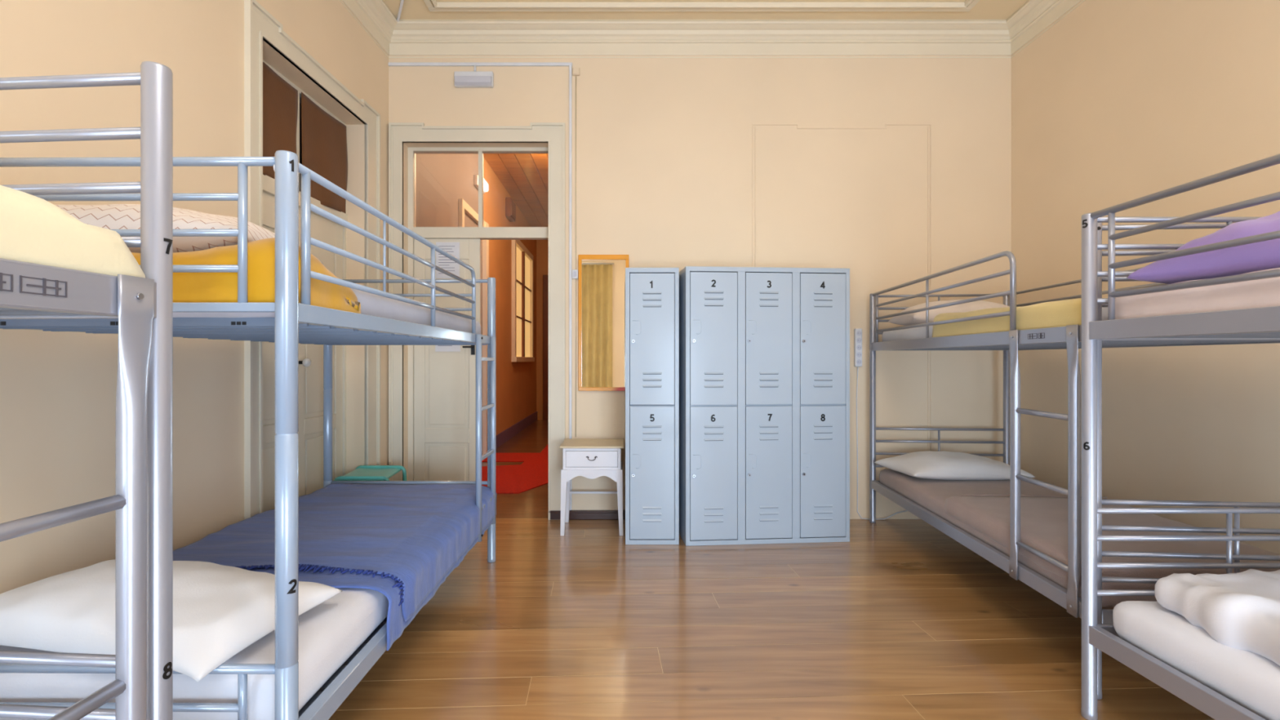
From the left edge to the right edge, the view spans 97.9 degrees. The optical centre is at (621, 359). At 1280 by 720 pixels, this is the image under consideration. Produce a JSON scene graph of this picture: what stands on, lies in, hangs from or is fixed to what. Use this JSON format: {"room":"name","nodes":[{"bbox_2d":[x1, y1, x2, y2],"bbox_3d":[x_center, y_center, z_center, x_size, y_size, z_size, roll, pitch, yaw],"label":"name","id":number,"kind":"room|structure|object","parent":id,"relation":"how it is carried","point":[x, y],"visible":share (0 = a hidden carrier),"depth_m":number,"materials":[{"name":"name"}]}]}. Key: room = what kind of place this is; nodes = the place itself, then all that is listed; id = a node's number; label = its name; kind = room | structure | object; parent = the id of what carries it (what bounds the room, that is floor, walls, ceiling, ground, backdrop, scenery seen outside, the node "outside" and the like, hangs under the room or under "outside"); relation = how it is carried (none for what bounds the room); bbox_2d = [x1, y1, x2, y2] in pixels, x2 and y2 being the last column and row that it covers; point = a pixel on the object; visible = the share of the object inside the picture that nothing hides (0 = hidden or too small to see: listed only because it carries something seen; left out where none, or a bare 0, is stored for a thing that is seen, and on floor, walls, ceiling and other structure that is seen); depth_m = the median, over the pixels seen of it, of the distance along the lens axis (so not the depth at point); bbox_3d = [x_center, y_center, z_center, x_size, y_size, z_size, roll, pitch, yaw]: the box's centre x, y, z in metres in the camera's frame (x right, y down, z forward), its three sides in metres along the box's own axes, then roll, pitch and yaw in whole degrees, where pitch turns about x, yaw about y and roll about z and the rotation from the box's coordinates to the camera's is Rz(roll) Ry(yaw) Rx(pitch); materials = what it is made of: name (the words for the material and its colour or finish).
{"room":"dormitory","nodes":[
{"label":"dormitory","id":0,"kind":"room"},
{"bbox_2d":[0,0,388,594],"bbox_3d":[-2.034,-0.700,1.006,0.250,3.800,6.807,0,0,3],"label":"wall","id":1,"kind":"structure","parent":0,"point":[58,389],"depth_m":2.09,"materials":[{"name":"paint"}]},
{"bbox_2d":[262,59,347,511],"bbox_3d":[-1.942,-0.225,3.325,0.137,2.850,1.152,0,0,3],"label":"door","id":2,"kind":"structure","parent":1,"relation":"in","point":[311,388],"depth_m":3.45,"materials":[{"name":"beige paint"}]},
{"bbox_2d":[244,0,380,519],"bbox_3d":[-1.785,-0.282,3.352,0.032,2.966,1.313,0,0,3],"label":"trim","id":3,"kind":"structure","parent":1,"relation":"attached to","point":[260,25],"depth_m":2.78,"materials":[{"name":"beige paint"}]},
{"bbox_2d":[339,0,1085,57],"bbox_3d":[0.439,-2.400,1.000,5.016,0.203,6.420,0,0,0],"label":"trim","id":4,"kind":"structure","parent":1,"relation":"attached to","point":[403,37],"depth_m":4.14,"materials":[{"name":"paint"}]},
{"bbox_2d":[480,240,536,455],"bbox_3d":[-1.780,-0.675,7.800,0.120,3.750,6.800,0,0,0],"label":"wall","id":5,"kind":"structure","parent":0,"point":[515,381],"depth_m":8.35,"materials":[{"name":"orange paint"}]},
{"bbox_2d":[482,240,488,454],"bbox_3d":[-1.695,-0.250,6.420,0.050,2.900,1.120,0,0,0],"label":"trim","id":6,"kind":"structure","parent":5,"relation":"attached to","point":[485,242],"depth_m":6.86,"materials":[{"name":"beige paint"}]},
{"bbox_2d":[495,411,537,448],"bbox_3d":[-1.710,1.115,9.300,0.020,0.170,3.800,0,0,0],"label":"baseboard","id":7,"kind":"structure","parent":5,"relation":"attached to","point":[503,437],"depth_m":8.82,"materials":[{"name":"purple paint"}]},
{"bbox_2d":[511,240,534,361],"bbox_3d":[-1.680,-0.960,9.550,0.081,1.981,1.801,0,0,0],"label":"window","id":8,"kind":"structure","parent":5,"relation":"in","point":[522,258],"depth_m":9.49,"materials":[{"name":"beige paint"}]},
{"bbox_2d":[536,240,548,419],"bbox_3d":[-0.835,-0.675,11.260,2.010,3.750,0.120,0,0,0],"label":"wall","id":9,"kind":"structure","parent":0,"point":[542,246],"depth_m":11.20,"materials":[{"name":"orange paint"}]},
{"bbox_2d":[542,275,548,420],"bbox_3d":[-1.040,-0.250,11.160,1.080,2.900,0.080,0,0,0],"label":"door","id":10,"kind":"structure","parent":9,"relation":"in","point":[545,277],"depth_m":11.12,"materials":[{"name":"brown wood"}]},
{"bbox_2d":[388,55,1011,519],"bbox_3d":[0.539,-0.700,4.300,5.097,3.800,0.200,0,0,0],"label":"wall","id":11,"kind":"structure","parent":0,"point":[664,145],"depth_m":4.20,"materials":[{"name":"paint"}]},
{"bbox_2d":[453,71,493,87],"bbox_3d":[-1.112,-2.107,4.169,0.290,0.110,0.061,0,0,0],"label":"emergency light","id":12,"kind":"object","parent":11,"relation":"attached to","point":[461,78],"visible":1,"depth_m":4.16,"materials":[{"name":"white plastic"}]},
{"bbox_2d":[454,75,492,85],"bbox_3d":[-1.109,-2.087,4.152,0.272,0.068,0.027,0,0,0],"label":"diffuser","id":13,"kind":"object","parent":12,"relation":"attached to","point":[459,80],"depth_m":4.14,"materials":[{"name":"plastic"}]},
{"bbox_2d":[388,122,565,519],"bbox_3d":[-1.088,-0.289,4.186,1.321,2.979,0.032,0,0,0],"label":"trim","id":14,"kind":"structure","parent":11,"relation":"attached to","point":[553,134],"depth_m":4.18,"materials":[{"name":"beige paint"}]},
{"bbox_2d":[408,146,548,480],"bbox_3d":[-1.101,-0.220,4.303,1.098,2.840,0.095,0,0,0],"label":"door","id":15,"kind":"structure","parent":11,"relation":"in","point":[467,196],"depth_m":4.31,"materials":[{"name":"beige paint"}]},
{"bbox_2d":[435,242,459,278],"bbox_3d":[-1.345,-0.770,4.297,0.182,0.280,0.002,0,0,0],"label":"notice","id":16,"kind":"object","parent":15,"relation":"attached to","point":[443,262],"visible":0.7,"depth_m":4.30,"materials":[{"name":"paper"}]},
{"bbox_2d":[435,345,460,351],"bbox_3d":[-1.345,-0.158,4.297,0.193,0.185,0.002,0,0,0],"label":"notice","id":17,"kind":"object","parent":15,"relation":"attached to","point":[437,348],"visible":0.23,"depth_m":4.30,"materials":[{"name":"paper"}]},
{"bbox_2d":[388,62,572,510],"bbox_3d":[-1.067,-0.554,4.192,1.383,3.368,0.018,0,0,0],"label":"conduit","id":18,"kind":"object","parent":11,"relation":"attached to","point":[474,64],"visible":0.93,"depth_m":4.18,"materials":[{"name":"white plastic"}]},
{"bbox_2d":[572,269,577,279],"bbox_3d":[-0.352,-0.645,4.186,0.045,0.066,0.028,0,0,0],"label":"light switch","id":19,"kind":"object","parent":11,"relation":"attached to","point":[575,272],"visible":1,"depth_m":4.18,"materials":[{"name":"white plastic"}]},
{"bbox_2d":[572,67,579,75],"bbox_3d":[-0.345,-2.168,4.185,0.054,0.053,0.028,0,0,0],"label":"junction box","id":20,"kind":"object","parent":11,"relation":"attached to","point":[575,71],"visible":1,"depth_m":4.17,"materials":[{"name":"paint"}]},
{"bbox_2d":[575,75,576,436],"bbox_3d":[-0.347,-0.780,4.196,0.011,2.720,0.007,0,0,0],"label":"cable","id":21,"kind":"object","parent":11,"relation":"attached to","point":[575,76],"visible":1,"depth_m":4.19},
{"bbox_2d":[548,510,625,519],"bbox_3d":[-0.126,1.166,4.188,0.852,0.068,0.024,0,0,0],"label":"baseboard","id":22,"kind":"structure","parent":11,"relation":"attached to","point":[554,514],"depth_m":4.18,"materials":[{"name":"brown paint"}]},
{"bbox_2d":[577,254,629,391],"bbox_3d":[-0.137,-0.280,4.185,0.380,1.021,0.027,0,0,0],"label":"wall mirror","id":23,"kind":"object","parent":11,"relation":"attached to","point":[601,277],"visible":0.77,"depth_m":4.18,"materials":[{"name":"gold"}]},
{"bbox_2d":[751,123,932,451],"bbox_3d":[1.658,-0.290,4.197,1.354,2.981,0.009,0,0,0],"label":"trim","id":24,"kind":"structure","parent":11,"relation":"attached to","point":[753,124],"depth_m":4.19,"materials":[{"name":"paint"}]},
{"bbox_2d":[853,328,862,366],"bbox_3d":[1.775,-0.093,4.183,0.054,0.287,0.034,0,0,0],"label":"strip","id":25,"kind":"object","parent":11,"relation":"attached to","point":[857,331],"visible":1,"depth_m":4.17,"materials":[{"name":"white plastic"}]},
{"bbox_2d":[856,330,862,335],"bbox_3d":[1.775,-0.201,4.167,0.037,0.038,0.002,0,0,0],"label":"socket","id":26,"kind":"object","parent":25,"relation":"attached to","point":[858,332],"depth_m":4.17,"materials":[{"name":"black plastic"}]},
{"bbox_2d":[856,337,862,342],"bbox_3d":[1.775,-0.147,4.167,0.037,0.038,0.002,0,0,0],"label":"socket","id":27,"kind":"object","parent":25,"relation":"attached to","point":[858,340],"depth_m":4.17,"materials":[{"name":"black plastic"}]},
{"bbox_2d":[856,345,862,350],"bbox_3d":[1.775,-0.093,4.167,0.037,0.038,0.002,0,0,0],"label":"socket","id":28,"kind":"object","parent":25,"relation":"attached to","point":[858,347],"depth_m":4.17,"materials":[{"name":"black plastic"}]},
{"bbox_2d":[856,352,862,357],"bbox_3d":[1.775,-0.039,4.167,0.037,0.038,0.002,0,0,0],"label":"socket","id":29,"kind":"object","parent":25,"relation":"attached to","point":[858,354],"depth_m":4.17,"materials":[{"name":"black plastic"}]},
{"bbox_2d":[856,359,862,364],"bbox_3d":[1.775,0.015,4.167,0.037,0.038,0.002,0,0,0],"label":"socket","id":30,"kind":"object","parent":25,"relation":"attached to","point":[859,362],"depth_m":4.17,"materials":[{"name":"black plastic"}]},
{"bbox_2d":[856,366,907,519],"bbox_3d":[1.962,0.624,4.182,0.397,1.148,0.032,0,0,0],"label":"power cable","id":31,"kind":"object","parent":25,"relation":"hanging from","point":[857,366],"visible":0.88,"depth_m":4.19,"materials":[{"name":"white plastic"}]},
{"bbox_2d":[382,0,1028,19],"bbox_3d":[0.368,-2.560,0.975,5.537,0.120,6.850,0,0,0],"label":"ceiling","id":32,"kind":"structure","parent":0,"point":[411,9],"depth_m":4.02,"materials":[{"name":"paint"}]},
{"bbox_2d":[396,0,404,22],"bbox_3d":[-1.221,-2.484,2.584,0.337,0.031,3.164,0,0,-10],"label":"conduit","id":33,"kind":"object","parent":32,"relation":"attached to","point":[402,1],"visible":1,"depth_m":3.95,"materials":[{"name":"white plastic"}]},
{"bbox_2d":[423,0,980,11],"bbox_3d":[0.550,-2.483,1.032,3.841,0.037,5.865,0,0,0],"label":"trim","id":34,"kind":"structure","parent":32,"relation":"attached to","point":[432,5],"depth_m":3.89,"materials":[{"name":"paint"}]},
{"bbox_2d":[328,419,1214,719],"bbox_3d":[0.414,1.225,4.500,5.246,0.050,13.600,0,0,0],"label":"floor","id":35,"kind":"structure","parent":0,"point":[900,620],"depth_m":2.41,"materials":[{"name":"brown wood"}]},
{"bbox_2d":[0,61,173,719],"bbox_3d":[-1.316,0.354,-0.100,0.992,1.692,2.176,0,0,4],"label":"bunk bed","id":36,"kind":"object","parent":35,"relation":"on","point":[142,688],"visible":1,"depth_m":0.91,"materials":[{"name":"silver metal"}]},
{"bbox_3d":[-1.319,-0.147,-0.090,0.993,0.111,2.102,0,0,0],"label":"mattress","id":37,"kind":"object","parent":36,"relation":"on","visible":0},
{"bbox_2d":[0,185,145,278],"bbox_3d":[-1.276,-0.182,0.202,0.911,0.128,1.484,0,0,4],"label":"duvet","id":38,"kind":"object","parent":37,"relation":"on","point":[33,229],"visible":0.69,"depth_m":0.77,"materials":[{"name":"beige fabric"}]},
{"bbox_2d":[0,150,495,719],"bbox_3d":[-1.264,0.355,2.324,1.074,1.690,2.059,0,0,0],"label":"bunk bed","id":39,"kind":"object","parent":35,"relation":"on","point":[294,323],"visible":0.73,"depth_m":1.33,"materials":[{"name":"grey metal"}]},
{"bbox_2d":[0,587,388,719],"bbox_3d":[-1.277,0.843,2.324,0.952,0.168,1.948,0,0,0],"label":"mattress","id":40,"kind":"object","parent":39,"relation":"on","point":[330,632],"visible":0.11,"depth_m":1.42,"materials":[{"name":"white fabric"}]},
{"bbox_2d":[0,559,342,682],"bbox_3d":[-1.328,0.669,1.562,0.870,0.167,0.466,0,0,11],"label":"pillow","id":41,"kind":"object","parent":40,"relation":"on","point":[220,611],"visible":0.77,"depth_m":1.42,"materials":[{"name":"white fabric"}]},
{"bbox_2d":[173,483,496,650],"bbox_3d":[-1.236,0.831,2.538,1.010,0.231,1.495,0,0,0],"label":"throw blanket","id":42,"kind":"object","parent":40,"relation":"on","point":[399,542],"visible":0.8,"depth_m":2.31,"materials":[{"name":"blue fabric"}]},
{"bbox_2d":[173,288,480,333],"bbox_3d":[-1.277,-0.173,2.336,0.904,0.130,1.923,0,0,0],"label":"mattress","id":43,"kind":"object","parent":39,"relation":"on","point":[372,304],"visible":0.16,"depth_m":2.04,"materials":[{"name":"grey fabric"}]},
{"bbox_2d":[131,237,360,313],"bbox_3d":[-1.268,-0.217,1.547,0.932,0.194,0.412,0,0,0],"label":"duvet","id":44,"kind":"object","parent":43,"relation":"on","point":[187,286],"visible":0.23,"depth_m":1.35,"materials":[{"name":"yellow fabric"}]},
{"bbox_2d":[55,204,323,263],"bbox_3d":[-1.333,-0.343,1.585,0.740,0.176,0.430,0,0,-3],"label":"pillow","id":45,"kind":"object","parent":44,"relation":"on","point":[111,216],"visible":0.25,"depth_m":1.41,"materials":[{"name":"fabric"}]},
{"bbox_2d":[333,465,406,480],"bbox_3d":[-1.633,0.960,3.629,0.408,0.480,0.378,0,0,0],"label":"plastic stool","id":46,"kind":"object","parent":35,"relation":"on","point":[362,473],"visible":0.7,"depth_m":3.62,"materials":[{"name":"teal plastic"}]},
{"bbox_2d":[481,444,548,493],"bbox_3d":[-1.060,1.196,7.950,1.280,0.008,5.900,0,0,0],"label":"carpet runner","id":47,"kind":"object","parent":35,"relation":"on","point":[533,473],"visible":0.4,"depth_m":5.91,"materials":[{"name":"red carpet"}]},
{"bbox_2d":[559,439,623,535],"bbox_3d":[-0.206,0.894,3.967,0.441,0.612,0.355,0,0,0],"label":"side table","id":48,"kind":"object","parent":35,"relation":"on","point":[591,459],"visible":1,"depth_m":3.81,"materials":[{"name":"white paint"}]},
{"bbox_2d":[625,267,679,544],"bbox_3d":[0.196,0.300,3.835,0.348,1.801,0.465,0,0,0],"label":"locker","id":49,"kind":"object","parent":35,"relation":"on","point":[651,294],"visible":1,"depth_m":3.61,"materials":[{"name":"metal"}]},
{"bbox_2d":[679,266,849,546],"bbox_3d":[0.942,0.298,3.852,1.096,1.806,0.465,0,0,-4],"label":"locker","id":50,"kind":"object","parent":35,"relation":"on","point":[764,352],"visible":0.97,"depth_m":3.63,"materials":[{"name":"metal"}]},
{"bbox_2d":[869,222,1279,699],"bbox_3d":[2.232,0.354,3.012,0.992,1.692,2.176,0,0,4],"label":"bunk bed","id":51,"kind":"object","parent":35,"relation":"on","point":[1068,337],"visible":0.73,"depth_m":2.40,"materials":[{"name":"silver metal"}]},
{"bbox_2d":[882,306,1107,342],"bbox_3d":[2.238,-0.157,3.023,0.860,0.130,2.052,0,0,4],"label":"mattress","id":52,"kind":"object","parent":51,"relation":"on","point":[916,332],"visible":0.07,"depth_m":3.58,"materials":[{"name":"white fabric"}]},
{"bbox_2d":[888,299,1009,325],"bbox_3d":[2.289,-0.310,3.805,0.760,0.204,0.400,0,0,3],"label":"pillow","id":53,"kind":"object","parent":52,"relation":"on","point":[918,317],"visible":0.42,"depth_m":3.65,"materials":[{"name":"fabric"}]},
{"bbox_2d":[932,298,1081,337],"bbox_3d":[2.197,-0.190,2.619,0.891,0.158,1.190,0,0,5],"label":"blanket","id":54,"kind":"object","parent":52,"relation":"on","point":[1064,313],"visible":0.27,"depth_m":2.44,"materials":[{"name":"yellow fabric"}]},
{"bbox_2d":[879,468,1157,608],"bbox_3d":[2.237,0.853,3.013,0.901,0.132,2.074,0,0,4],"label":"mattress","id":55,"kind":"object","parent":51,"relation":"on","point":[931,495],"visible":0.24,"depth_m":3.31,"materials":[{"name":"beige fabric"}]},
{"bbox_2d":[873,450,1035,479],"bbox_3d":[2.249,0.719,3.808,0.840,0.174,0.470,0,0,-6],"label":"pillow","id":56,"kind":"object","parent":55,"relation":"on","point":[943,465],"visible":0.94,"depth_m":3.63,"materials":[{"name":"white fabric"}]},
{"bbox_2d":[944,494,1279,586],"bbox_3d":[2.181,0.810,2.550,0.883,0.129,1.089,0,0,4],"label":"blanket","id":57,"kind":"object","parent":55,"relation":"on","point":[1043,518],"visible":0.55,"depth_m":2.42,"materials":[{"name":"beige fabric"}]},
{"bbox_2d":[1080,154,1279,719],"bbox_3d":[2.035,0.354,0.804,0.992,1.692,2.176,0,0,0],"label":"bunk bed","id":58,"kind":"object","parent":35,"relation":"on","point":[1264,322],"visible":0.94,"depth_m":1.78,"materials":[{"name":"silver metal"}]},
{"bbox_2d":[1112,600,1279,719],"bbox_3d":[2.040,0.845,0.805,0.904,0.154,2.073,0,0,0],"label":"mattress","id":59,"kind":"object","parent":58,"relation":"on","point":[1251,680],"visible":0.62,"depth_m":1.54,"materials":[{"name":"white fabric"}]},
{"bbox_2d":[1155,568,1279,666],"bbox_3d":[2.057,0.722,1.013,0.879,0.188,1.544,0,0,0],"label":"duvet","id":60,"kind":"object","parent":59,"relation":"on","point":[1241,611],"visible":0.99,"depth_m":1.55,"materials":[{"name":"white fabric"}]},
{"bbox_2d":[1115,267,1279,319],"bbox_3d":[2.038,-0.160,0.805,0.906,0.146,2.079,0,0,0],"label":"mattress","id":61,"kind":"object","parent":58,"relation":"on","point":[1265,292],"visible":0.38,"depth_m":1.52,"materials":[{"name":"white fabric"}]},
{"bbox_2d":[1125,210,1279,284],"bbox_3d":[2.019,-0.320,1.529,0.799,0.217,0.540,0,0,-3],"label":"pillow","id":62,"kind":"object","parent":61,"relation":"on","point":[1265,255],"visible":0.56,"depth_m":1.53,"materials":[{"name":"purple fabric"}]},
{"bbox_2d":[1011,0,1279,554],"bbox_3d":[3.037,-0.700,1.000,0.200,3.800,6.800,0,0,0],"label":"wall","id":63,"kind":"structure","parent":0,"point":[1117,102],"depth_m":3.10,"materials":[{"name":"paint"}]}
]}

